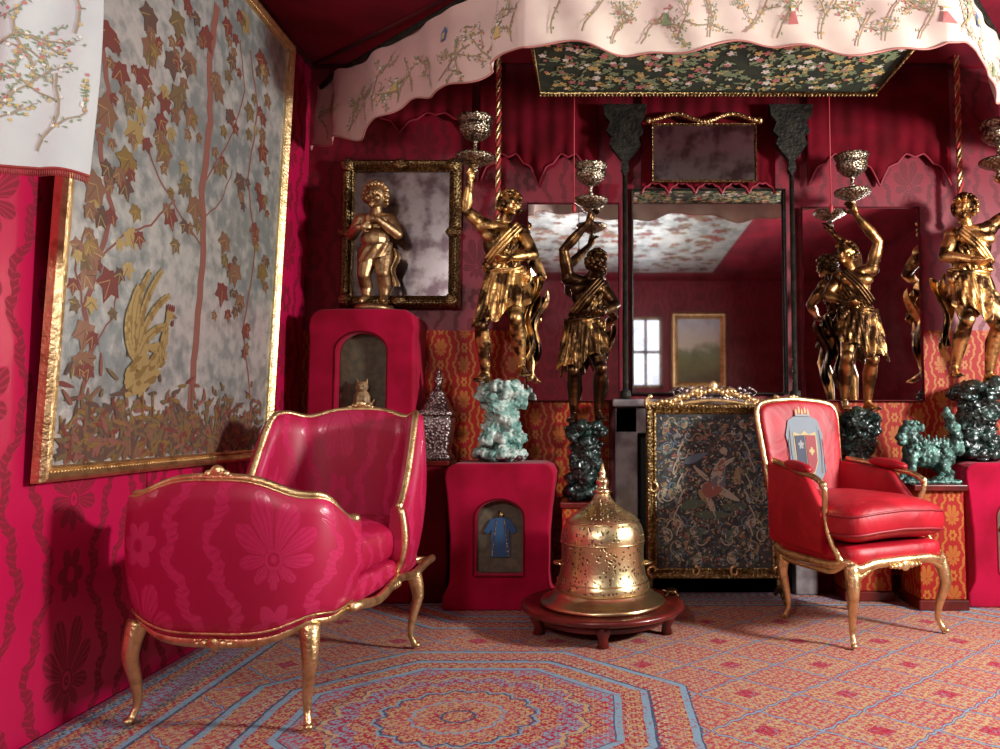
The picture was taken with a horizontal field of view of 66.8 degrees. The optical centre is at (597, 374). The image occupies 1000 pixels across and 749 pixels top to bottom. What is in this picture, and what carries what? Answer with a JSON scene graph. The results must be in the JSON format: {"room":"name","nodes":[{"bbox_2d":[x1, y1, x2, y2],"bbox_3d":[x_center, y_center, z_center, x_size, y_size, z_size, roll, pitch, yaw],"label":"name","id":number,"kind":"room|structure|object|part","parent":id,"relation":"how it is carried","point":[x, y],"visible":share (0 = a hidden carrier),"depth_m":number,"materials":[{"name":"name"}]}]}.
{"room":"historic interior","nodes":[
{"label":"historic interior","id":0,"kind":"room"},
{"bbox_2d":[0,50,310,748],"bbox_3d":[-1.663,-0.485,0.882,0.100,2.920,6.500,0,-4,0],"label":"wall","id":1,"kind":"structure","parent":0,"point":[66,606],"depth_m":2.22,"materials":[{"name":"red fabric"}]},
{"bbox_2d":[30,0,295,483],"bbox_3d":[-1.538,-0.656,2.902,0.107,2.021,1.476,0,-4,0],"label":"framed picture","id":2,"kind":"object","parent":1,"relation":"attached to","point":[161,318],"visible":0.96,"depth_m":2.72,"materials":[{"name":"grey fabric"}]},
{"bbox_2d":[139,461,246,667],"bbox_3d":[-1.612,-0.402,2.355,0.010,2.900,2.259,0,-4,0],"label":"trim","id":3,"kind":"structure","parent":1,"relation":"attached to","point":[147,473],"depth_m":2.68,"materials":[{"name":"red fabric"}]},
{"bbox_2d":[259,0,984,68],"bbox_3d":[0.843,-1.932,0.975,4.915,0.024,6.502,0,-4,0],"label":"trim","id":4,"kind":"structure","parent":1,"relation":"attached to","point":[317,65],"depth_m":3.92,"materials":[{"name":"fabric"}]},
{"bbox_2d":[262,0,999,63],"bbox_3d":[0.844,-1.992,0.978,5.113,0.100,6.700,0,-4,0],"label":"ceiling","id":5,"kind":"structure","parent":0,"point":[320,28],"depth_m":3.80,"materials":[{"name":"fabric"}]},
{"bbox_2d":[0,0,103,183],"bbox_3d":[-1.382,-1.169,1.707,0.462,1.450,0.049,1,-4,-20],"label":"canopy valance","id":6,"kind":"object","parent":5,"relation":"hanging from","point":[51,50],"visible":1,"depth_m":1.71,"materials":[{"name":"white fabric"}]},
{"bbox_2d":[494,55,501,220],"bbox_3d":[-0.541,-1.274,4.069,0.044,0.950,0.044,0,-4,0],"label":"pole","id":7,"kind":"object","parent":5,"relation":"hanging from","point":[499,59],"visible":0.91,"depth_m":4.06,"materials":[{"name":"gold metal"}]},
{"bbox_2d":[572,97,575,212],"bbox_3d":[-0.117,-1.279,3.688,0.020,0.982,0.020,0,-4,0],"label":"hanging cord","id":8,"kind":"object","parent":5,"relation":"hanging from","point":[573,205],"visible":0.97,"depth_m":3.67,"materials":[{"name":"red fabric"}]},
{"bbox_2d":[310,0,999,150],"bbox_3d":[0.374,-1.485,3.514,3.927,0.592,1.230,0,-4,0],"label":"canopy","id":9,"kind":"object","parent":5,"relation":"attached to","point":[611,48],"visible":1,"depth_m":3.17,"materials":[{"name":"beige fabric"}]},
{"bbox_3d":[0.396,-1.554,3.543,3.830,0.450,1.104,0,-4,0],"label":"frame rod","id":10,"kind":"part","parent":9,"relation":"part of","materials":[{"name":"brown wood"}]},
{"bbox_3d":[0.515,-1.327,3.270,1.588,0.026,0.499,0,-4,0],"label":"gilt cord","id":11,"kind":"part","parent":9,"relation":"part of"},
{"bbox_2d":[828,95,832,212],"bbox_3d":[1.137,-1.279,3.688,0.020,0.982,0.020,0,-4,0],"label":"hanging cord","id":12,"kind":"object","parent":5,"relation":"hanging from","point":[831,205],"visible":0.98,"depth_m":3.67,"materials":[{"name":"red fabric"}]},
{"bbox_2d":[953,54,963,225],"bbox_3d":[1.957,-1.274,4.069,0.044,0.950,0.044,0,-4,0],"label":"pole","id":13,"kind":"object","parent":5,"relation":"hanging from","point":[956,61],"visible":0.81,"depth_m":4.07,"materials":[{"name":"gold metal"}]},
{"bbox_2d":[305,69,999,500],"bbox_3d":[0.844,-0.277,4.176,5.113,2.920,0.100,0,-4,0],"label":"wall","id":14,"kind":"structure","parent":0,"point":[913,181],"depth_m":4.17,"materials":[{"name":"red fabric"}]},
{"bbox_2d":[337,158,461,307],"bbox_3d":[-1.080,-0.774,4.097,0.682,0.820,0.077,0,-4,0],"label":"gilt mirror","id":15,"kind":"object","parent":14,"relation":"attached to","point":[426,195],"visible":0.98,"depth_m":4.11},
{"bbox_2d":[352,172,449,295],"bbox_3d":[-1.080,-0.772,4.129,0.536,0.700,0.012,0,-4,0],"label":"mirror glass","id":16,"kind":"object","parent":15,"relation":"attached to","point":[420,201],"depth_m":4.12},
{"bbox_2d":[329,64,471,133],"bbox_3d":[-1.100,-1.532,4.174,0.810,0.396,0.025,0,-4,0],"label":"velvet pelmet","id":17,"kind":"object","parent":14,"relation":"attached to","point":[454,99],"visible":0.35,"depth_m":4.17,"materials":[{"name":"red fabric"}]},
{"bbox_2d":[301,330,608,574],"bbox_3d":[-0.776,0.458,4.069,1.673,1.400,0.020,0,-4,0],"label":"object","id":18,"kind":"structure","parent":14,"relation":"attached to","point":[454,352],"depth_m":4.08,"materials":[{"name":"red fabric"}]},
{"bbox_2d":[477,64,598,185],"bbox_3d":[-0.330,-1.382,4.165,0.671,0.696,0.025,0,-4,0],"label":"velvet pelmet","id":19,"kind":"object","parent":14,"relation":"attached to","point":[537,130],"visible":0.74,"depth_m":4.16,"materials":[{"name":"red fabric"}]},
{"bbox_2d":[526,202,619,401],"bbox_3d":[-0.137,-0.400,4.097,0.510,1.094,0.028,0,-4,0],"label":"wall mirror","id":20,"kind":"object","parent":14,"relation":"attached to","point":[549,224],"visible":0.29,"depth_m":4.10,"materials":[{"name":"mirror"}]},
{"bbox_2d":[645,111,762,123],"bbox_3d":[0.578,-1.402,4.097,0.647,0.071,0.040,0,-4,0],"label":"trim","id":21,"kind":"structure","parent":14,"relation":"attached to","point":[648,120],"depth_m":4.08,"materials":[{"name":"gold metal"}]},
{"bbox_2d":[652,123,756,181],"bbox_3d":[0.578,-1.207,4.081,0.571,0.324,0.023,0,-4,0],"label":"mirror","id":22,"kind":"object","parent":14,"relation":"attached to","point":[681,152],"visible":1,"depth_m":4.08,"materials":[{"name":"grey mirror"}]},
{"bbox_2d":[641,95,776,193],"bbox_3d":[0.610,-1.362,4.164,0.751,0.736,0.025,0,-4,0],"label":"velvet pelmet","id":23,"kind":"object","parent":14,"relation":"attached to","point":[700,107],"visible":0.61,"depth_m":4.16,"materials":[{"name":"red fabric"}]},
{"bbox_2d":[631,188,788,394],"bbox_3d":[0.610,-0.459,4.111,0.854,1.140,0.028,0,-4,0],"label":"mirror","id":24,"kind":"object","parent":14,"relation":"attached to","point":[709,265],"visible":0.89,"depth_m":4.11,"materials":[{"name":"brown mirror"}]},
{"bbox_2d":[554,575,900,591],"bbox_3d":[0.844,1.115,4.003,4.913,0.080,0.030,0,-4,0],"label":"baseboard","id":25,"kind":"structure","parent":14,"relation":"attached to","point":[824,581],"depth_m":3.99,"materials":[{"name":"wood"}]},
{"bbox_2d":[801,206,924,401],"bbox_3d":[1.443,-0.389,4.097,0.651,1.072,0.028,0,-4,0],"label":"wall mirror","id":26,"kind":"object","parent":14,"relation":"attached to","point":[896,288],"visible":0.76,"depth_m":4.10,"materials":[{"name":"mirror"}]},
{"bbox_2d":[806,64,951,185],"bbox_3d":[1.555,-1.382,4.165,0.801,0.696,0.025,0,-4,0],"label":"velvet pelmet","id":27,"kind":"object","parent":14,"relation":"attached to","point":[910,115],"visible":0.8,"depth_m":4.16,"materials":[{"name":"red fabric"}]},
{"bbox_2d":[818,330,999,574],"bbox_3d":[2.240,0.458,4.069,2.120,1.400,0.020,0,-4,0],"label":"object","id":28,"kind":"structure","parent":14,"relation":"attached to","point":[938,380],"depth_m":4.08,"materials":[{"name":"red fabric"}]},
{"bbox_2d":[678,592,897,592],"bbox_3d":[0.844,1.013,0.788,5.113,0.098,6.700,0,-4,0],"label":"floor","id":29,"kind":"structure","parent":0,"point":[678,592],"depth_m":4.02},
{"bbox_2d":[21,593,999,748],"bbox_3d":[0.829,1.038,2.054,4.843,0.012,3.830,0,-4,0],"label":"carpet","id":30,"kind":"object","parent":29,"relation":"on","point":[732,672],"visible":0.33,"depth_m":2.59,"materials":[{"name":"multicoloured carpet"}]},
{"bbox_2d":[121,400,435,730],"bbox_3d":[-1.071,0.572,2.715,0.723,0.990,1.141,0,-4,4],"label":"chaise longue","id":31,"kind":"object","parent":30,"relation":"on","point":[327,511],"visible":1,"depth_m":2.19,"materials":[{"name":"red fabric"}]},
{"bbox_3d":[-1.383,0.883,2.240,0.066,0.308,0.071,0,-4,4],"label":"leg","id":32,"kind":"part","parent":31,"relation":"part of","materials":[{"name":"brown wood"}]},
{"bbox_3d":[-0.850,0.880,2.200,0.068,0.309,0.071,0,-4,4],"label":"leg","id":33,"kind":"part","parent":31,"relation":"part of","materials":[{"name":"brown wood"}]},
{"bbox_2d":[348,513,393,572],"bbox_3d":[-1.068,0.619,2.756,0.600,0.184,0.880,0,-4,4],"label":"seat cushion","id":34,"kind":"object","parent":31,"relation":"on","point":[377,528],"depth_m":2.71,"materials":[{"name":"fabric"}]},
{"bbox_3d":[-1.064,0.767,2.794,0.702,0.056,0.877,0,-4,4],"label":"gilt seat rail","id":35,"kind":"part","parent":31,"relation":"part of","materials":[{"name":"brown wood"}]},
{"bbox_3d":[-0.732,0.930,2.984,0.073,0.308,0.063,0,-4,4],"label":"leg","id":36,"kind":"part","parent":31,"relation":"part of","materials":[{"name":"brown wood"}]},
{"bbox_2d":[307,309,426,602],"bbox_3d":[-1.200,0.410,3.901,0.540,1.475,0.281,0,-4,0],"label":"pedestal","id":37,"kind":"object","parent":30,"relation":"on","point":[386,347],"visible":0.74,"depth_m":3.80,"materials":[{"name":"fabric"}]},
{"bbox_3d":[-1.200,-0.015,3.792,0.282,0.422,0.010,0,-4,0],"label":"niche trim","id":38,"kind":"part","parent":37,"relation":"part of","materials":[{"name":"fabric"}]},
{"bbox_3d":[-1.200,-0.012,3.855,0.248,0.388,0.005,0,-4,0],"label":"niche panel","id":39,"kind":"part","parent":37,"relation":"part of","materials":[{"name":"fabric"}]},
{"bbox_2d":[351,378,374,405],"bbox_3d":[-1.193,0.101,3.808,0.118,0.163,0.053,0,-4,0],"label":"cat figurine","id":40,"kind":"object","parent":37,"relation":"in","point":[361,387],"visible":0.66,"depth_m":3.80,"materials":[{"name":"gold"}]},
{"bbox_2d":[346,179,402,308],"bbox_3d":[-1.171,-0.677,3.936,0.231,0.697,0.228,3,-5,-44],"label":"cherub statue","id":41,"kind":"object","parent":37,"relation":"on","point":[375,251],"visible":0.99,"depth_m":3.90,"materials":[{"name":"gold metal"}]},
{"bbox_2d":[357,242,399,286],"bbox_3d":[-1.155,-0.581,3.937,0.219,0.234,0.156,0,-4,0],"label":"drapery","id":42,"kind":"object","parent":41,"relation":"hanging from","point":[380,256],"depth_m":3.89,"materials":[{"name":"gold metal"}]},
{"bbox_2d":[415,459,456,602],"bbox_3d":[-0.835,0.793,3.858,0.170,0.705,0.240,0,-4,0],"label":"stand","id":43,"kind":"object","parent":30,"relation":"on","point":[435,535],"visible":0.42,"depth_m":3.75,"materials":[{"name":"fabric"}]},
{"bbox_2d":[419,368,456,460],"bbox_3d":[-0.828,0.203,3.875,0.184,0.475,0.184,0,-4,0],"label":"silver casket","id":44,"kind":"object","parent":43,"relation":"on","point":[437,412],"visible":0.91,"depth_m":3.80,"materials":[{"name":"silver metal"}]},
{"bbox_3d":[-0.828,0.091,3.882,0.184,0.252,0.184,0,-4,0],"label":"lid","id":45,"kind":"part","parent":44,"relation":"part of","materials":[{"name":"silver metal"}]},
{"bbox_2d":[442,460,558,609],"bbox_3d":[-0.475,0.790,3.777,0.540,0.700,0.361,0,-4,0],"label":"pedestal","id":46,"kind":"object","parent":30,"relation":"on","point":[501,513],"visible":0.96,"depth_m":3.61,"materials":[{"name":"fabric"}]},
{"bbox_3d":[-0.475,0.784,3.602,0.257,0.382,0.010,0,-4,0],"label":"niche trim","id":47,"kind":"part","parent":46,"relation":"part of","materials":[{"name":"fabric"}]},
{"bbox_2d":[455,111,543,461],"bbox_3d":[-0.510,-0.442,3.821,0.399,1.760,0.337,-2,-4,26],"label":"torchere","id":48,"kind":"object","parent":46,"relation":"on","point":[507,284],"visible":1,"depth_m":3.78,"materials":[{"name":"gold metal"}]},
{"bbox_3d":[-0.630,-1.113,3.845,0.200,0.170,0.200,0,-4,0],"label":"drip dish","id":49,"kind":"part","parent":48,"relation":"part of","materials":[{"name":"metal"}]},
{"bbox_2d":[457,111,493,141],"bbox_3d":[-0.630,-1.257,3.855,0.194,0.128,0.189,0,-4,0],"label":"bowl","id":50,"kind":"object","parent":48,"relation":"on","point":[476,126],"depth_m":3.80,"materials":[{"name":"metal"}]},
{"bbox_3d":[-0.431,-0.423,3.841,0.301,0.698,0.204,0,-4,0],"label":"sash","id":51,"kind":"part","parent":48,"relation":"part of","materials":[{"name":"gold metal"}]},
{"bbox_3d":[-0.475,0.788,3.664,0.223,0.348,0.005,0,-4,0],"label":"niche panel","id":52,"kind":"part","parent":46,"relation":"part of","materials":[{"name":"fabric"}]},
{"bbox_2d":[560,498,590,528],"bbox_3d":[-0.070,0.894,3.831,0.240,0.500,0.240,0,-4,0],"label":"plinth","id":53,"kind":"object","parent":30,"relation":"on","point":[568,507],"visible":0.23,"depth_m":3.73,"materials":[{"name":"red wood"}]},
{"bbox_2d":[555,160,620,500],"bbox_3d":[-0.049,-0.222,3.877,0.311,1.728,0.262,-2,-4,30],"label":"torchere","id":54,"kind":"object","parent":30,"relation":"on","point":[585,334],"visible":0.99,"depth_m":3.83,"materials":[{"name":"gold metal"}]},
{"bbox_3d":[-0.043,-0.181,3.887,0.277,0.642,0.188,0,-4,0],"label":"sash","id":55,"kind":"part","parent":54,"relation":"part of","materials":[{"name":"brown metal"}]},
{"bbox_2d":[575,160,607,185],"bbox_3d":[-0.037,-1.029,3.885,0.174,0.115,0.170,0,-4,0],"label":"bowl","id":56,"kind":"object","parent":54,"relation":"on","point":[589,172],"depth_m":3.83,"materials":[{"name":"metal"}]},
{"bbox_3d":[-0.037,-0.900,3.877,0.180,0.153,0.180,0,-4,0],"label":"drip dish","id":57,"kind":"part","parent":54,"relation":"part of","materials":[{"name":"metal"}]},
{"bbox_2d":[520,588,684,648],"bbox_3d":[0.020,1.049,3.280,0.716,0.120,0.716,0,-4,0],"label":"round table","id":58,"kind":"object","parent":30,"relation":"on","point":[540,616],"visible":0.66,"depth_m":3.04,"materials":[{"name":"paint"}]},
{"bbox_3d":[-0.252,1.048,3.192,0.080,0.109,0.067,1,-4,-18],"label":"leg","id":59,"kind":"part","parent":58,"relation":"part of","materials":[{"name":"paint"}]},
{"bbox_2d":[540,463,664,617],"bbox_3d":[0.020,0.693,3.303,0.548,0.605,0.548,0,-4,0],"label":"brass brazier","id":60,"kind":"object","parent":58,"relation":"on","point":[602,574],"visible":1,"depth_m":3.14,"materials":[{"name":"gold metal"}]},
{"bbox_3d":[-0.179,0.825,3.295,0.045,0.012,0.090,0,-4,0],"label":"handle","id":61,"kind":"part","parent":60,"relation":"part of","materials":[{"name":"gold metal"}]},
{"bbox_3d":[0.020,0.628,3.307,0.366,0.205,0.366,0,-4,0],"label":"lid","id":62,"kind":"part","parent":60,"relation":"part of","materials":[{"name":"gold metal"}]},
{"bbox_3d":[0.219,0.825,3.295,0.045,0.012,0.090,0,-4,0],"label":"handle","id":63,"kind":"part","parent":60,"relation":"part of","materials":[{"name":"gold metal"}]},
{"bbox_3d":[0.020,1.036,2.995,0.067,0.109,0.080,0,-4,0],"label":"leg","id":64,"kind":"part","parent":58,"relation":"part of","materials":[{"name":"paint"}]},
{"bbox_3d":[0.291,1.048,3.192,0.080,0.109,0.067,-1,-4,18],"label":"leg","id":65,"kind":"part","parent":58,"relation":"part of","materials":[{"name":"paint"}]},
{"bbox_2d":[661,587,678,596],"bbox_3d":[0.321,0.975,3.365,0.080,0.036,0.054,0,-4,0],"label":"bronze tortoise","id":66,"kind":"object","parent":58,"relation":"on","point":[671,591],"visible":1,"depth_m":3.35},
{"bbox_2d":[644,381,785,605],"bbox_3d":[0.585,0.583,3.791,0.706,1.105,0.234,0,-4,0],"label":"fire screen","id":67,"kind":"object","parent":30,"relation":"on","point":[707,498],"visible":0.9,"depth_m":3.78,"materials":[{"name":"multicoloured fabric"}]},
{"bbox_3d":[0.587,0.585,3.788,0.603,0.790,0.022,0,-4,0],"label":"tapestry panel","id":68,"kind":"part","parent":67,"relation":"part of","materials":[{"name":"blue fabric"}]},
{"bbox_2d":[612,399,817,594],"bbox_3d":[0.620,0.642,3.972,1.090,1.020,0.150,0,-4,0],"label":"chimneypiece","id":69,"kind":"object","parent":30,"relation":"on","point":[630,414],"visible":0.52,"depth_m":3.95,"materials":[{"name":"grey stone"}]},
{"bbox_2d":[603,104,646,398],"bbox_3d":[0.146,-0.668,4.035,0.240,1.600,0.060,0,-4,0],"label":"carved post","id":70,"kind":"object","parent":69,"relation":"on","point":[624,129],"visible":0.96,"depth_m":4.05,"materials":[{"name":"brown wood"}]},
{"bbox_2d":[612,399,750,406],"bbox_3d":[0.620,0.153,4.003,1.090,0.040,0.150,0,-4,0],"label":"mantel shelf","id":71,"kind":"object","parent":69,"relation":"attached to","point":[615,402],"depth_m":3.93,"materials":[{"name":"grey stone"}]},
{"bbox_2d":[672,386,756,398],"bbox_3d":[0.620,0.097,3.992,0.452,0.070,0.070,0,-4,0],"label":"centrepiece","id":72,"kind":"object","parent":69,"relation":"on","point":[739,388],"visible":0.49,"depth_m":3.97,"materials":[{"name":"gold metal"}]},
{"bbox_2d":[768,104,812,396],"bbox_3d":[1.048,-0.668,4.035,0.240,1.600,0.060,0,-4,0],"label":"carved post","id":73,"kind":"object","parent":69,"relation":"on","point":[790,130],"visible":0.88,"depth_m":4.05,"materials":[{"name":"brown wood"}]},
{"bbox_2d":[754,394,950,648],"bbox_3d":[1.106,0.596,3.398,0.619,1.033,0.722,2,-4,-26],"label":"armchair","id":74,"kind":"object","parent":30,"relation":"on","point":[826,510],"visible":1,"depth_m":3.23,"materials":[{"name":"red leather"}]},
{"bbox_3d":[0.862,0.950,3.441,0.066,0.328,0.066,2,-4,-26],"label":"leg","id":75,"kind":"part","parent":74,"relation":"part of","materials":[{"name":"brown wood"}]},
{"bbox_3d":[0.991,0.418,3.647,0.519,0.646,0.131,2,-4,-26],"label":"gilt frame","id":76,"kind":"part","parent":74,"relation":"part of","materials":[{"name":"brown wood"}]},
{"bbox_3d":[0.987,0.423,3.655,0.480,0.594,0.177,2,-4,-26],"label":"backrest","id":77,"kind":"part","parent":74,"relation":"part of","materials":[{"name":"red leather"}]},
{"bbox_3d":[0.878,0.578,3.307,0.050,0.360,0.405,1,-4,-19],"label":"panel","id":78,"kind":"part","parent":74,"relation":"part of","materials":[{"name":"red leather"}]},
{"bbox_3d":[0.885,0.575,3.244,0.051,0.407,0.490,1,-4,-20],"label":"armrest","id":79,"kind":"part","parent":74,"relation":"part of","materials":[{"name":"red leather"}]},
{"bbox_3d":[1.206,0.961,3.608,0.066,0.328,0.066,2,-4,-26],"label":"leg","id":80,"kind":"part","parent":74,"relation":"part of","materials":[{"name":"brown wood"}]},
{"bbox_3d":[1.016,0.920,2.988,0.067,0.334,0.075,2,-4,-26],"label":"leg","id":81,"kind":"part","parent":74,"relation":"part of","materials":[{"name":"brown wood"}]},
{"bbox_3d":[1.135,0.798,3.325,0.578,0.078,0.587,2,-4,-26],"label":"gilt seat rail","id":82,"kind":"part","parent":74,"relation":"part of","materials":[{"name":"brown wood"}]},
{"bbox_2d":[817,488,943,542],"bbox_3d":[1.138,0.613,3.332,0.556,0.198,0.567,2,-4,-26],"label":"seat cushion","id":83,"kind":"object","parent":74,"relation":"on","point":[844,515],"depth_m":3.10,"materials":[{"name":"red leather"}]},
{"bbox_3d":[1.319,0.592,3.522,0.050,0.360,0.405,2,-4,-33],"label":"panel","id":84,"kind":"part","parent":74,"relation":"part of","materials":[{"name":"red leather"}]},
{"bbox_3d":[1.364,0.589,3.477,0.051,0.407,0.490,2,-4,-32],"label":"armrest","id":85,"kind":"part","parent":74,"relation":"part of","materials":[{"name":"red leather"}]},
{"bbox_3d":[1.468,0.934,3.208,0.067,0.334,0.075,2,-4,-26],"label":"leg","id":86,"kind":"part","parent":74,"relation":"part of","materials":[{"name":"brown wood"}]},
{"bbox_2d":[822,150,889,466],"bbox_3d":[1.350,-0.294,3.942,0.309,1.720,0.263,2,-4,-31],"label":"torchere","id":87,"kind":"object","parent":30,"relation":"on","point":[859,322],"visible":0.91,"depth_m":3.90,"materials":[{"name":"gold metal"}]},
{"bbox_2d":[834,150,869,177],"bbox_3d":[1.337,-1.094,3.949,0.184,0.122,0.179,0,-4,0],"label":"bowl","id":88,"kind":"object","parent":87,"relation":"on","point":[850,163],"depth_m":3.90,"materials":[{"name":"metal"}]},
{"bbox_3d":[1.343,-0.237,3.950,0.277,0.642,0.188,0,-4,0],"label":"sash","id":89,"kind":"part","parent":87,"relation":"part of","materials":[{"name":"brown metal"}]},
{"bbox_3d":[1.337,-0.958,3.941,0.190,0.162,0.190,0,-4,0],"label":"drip dish","id":90,"kind":"part","parent":87,"relation":"part of","materials":[{"name":"metal"}]},
{"bbox_2d":[831,567,894,601],"bbox_3d":[1.365,0.858,3.899,0.250,0.580,0.240,0,-4,0],"label":"plinth","id":91,"kind":"object","parent":30,"relation":"on","point":[876,586],"visible":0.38,"depth_m":3.78,"materials":[{"name":"red fabric"}]},
{"bbox_2d":[898,483,969,610],"bbox_3d":[1.645,0.836,3.715,0.260,0.600,0.280,0,-4,0],"label":"stand","id":92,"kind":"object","parent":30,"relation":"on","point":[920,583],"visible":0.7,"depth_m":3.60,"materials":[{"name":"red fabric"}]},
{"bbox_2d":[895,406,964,483],"bbox_3d":[1.641,0.346,3.724,0.356,0.379,0.156,0,-4,0],"label":"statue","id":93,"kind":"object","parent":92,"relation":"on","point":[939,456],"visible":0.94,"depth_m":3.68,"materials":[{"name":"teal stone"}]},
{"bbox_2d":[934,460,999,606],"bbox_3d":[2.070,0.794,3.837,0.540,0.700,0.361,0,-4,0],"label":"pedestal","id":94,"kind":"object","parent":30,"relation":"on","point":[981,502],"visible":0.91,"depth_m":3.67,"materials":[{"name":"fabric"}]},
{"bbox_2d":[929,116,999,461],"bbox_3d":[1.960,-0.438,3.882,0.432,1.760,0.324,-3,-4,36],"label":"torchere","id":95,"kind":"object","parent":94,"relation":"on","point":[970,291],"visible":0.97,"depth_m":3.83,"materials":[{"name":"gold metal"}]},
{"bbox_3d":[1.891,-0.419,3.901,0.301,0.698,0.204,0,-4,0],"label":"sash","id":96,"kind":"part","parent":95,"relation":"part of","materials":[{"name":"gold metal"}]},
{"bbox_2d":[978,116,999,146],"bbox_3d":[2.090,-1.253,3.914,0.194,0.128,0.189,0,-4,0],"label":"bowl","id":97,"kind":"object","parent":95,"relation":"on","point":[989,128],"depth_m":3.88,"materials":[{"name":"metal"}]},
{"bbox_3d":[2.090,-1.110,3.905,0.200,0.170,0.200,0,-4,0],"label":"drip dish","id":98,"kind":"part","parent":95,"relation":"part of","materials":[{"name":"metal"}]},
{"bbox_3d":[2.070,0.785,3.693,0.540,0.700,0.070,0,-4,0],"label":"niche frame","id":99,"kind":"part","parent":94,"relation":"part of","materials":[{"name":"fabric"}]},
{"bbox_3d":[2.070,0.788,3.662,0.257,0.382,0.010,0,-4,0],"label":"niche trim","id":100,"kind":"part","parent":94,"relation":"part of","materials":[{"name":"fabric"}]},
{"bbox_3d":[2.070,0.792,3.724,0.223,0.348,0.005,0,-4,0],"label":"niche panel","id":101,"kind":"part","parent":94,"relation":"part of","materials":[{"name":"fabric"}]}
]}

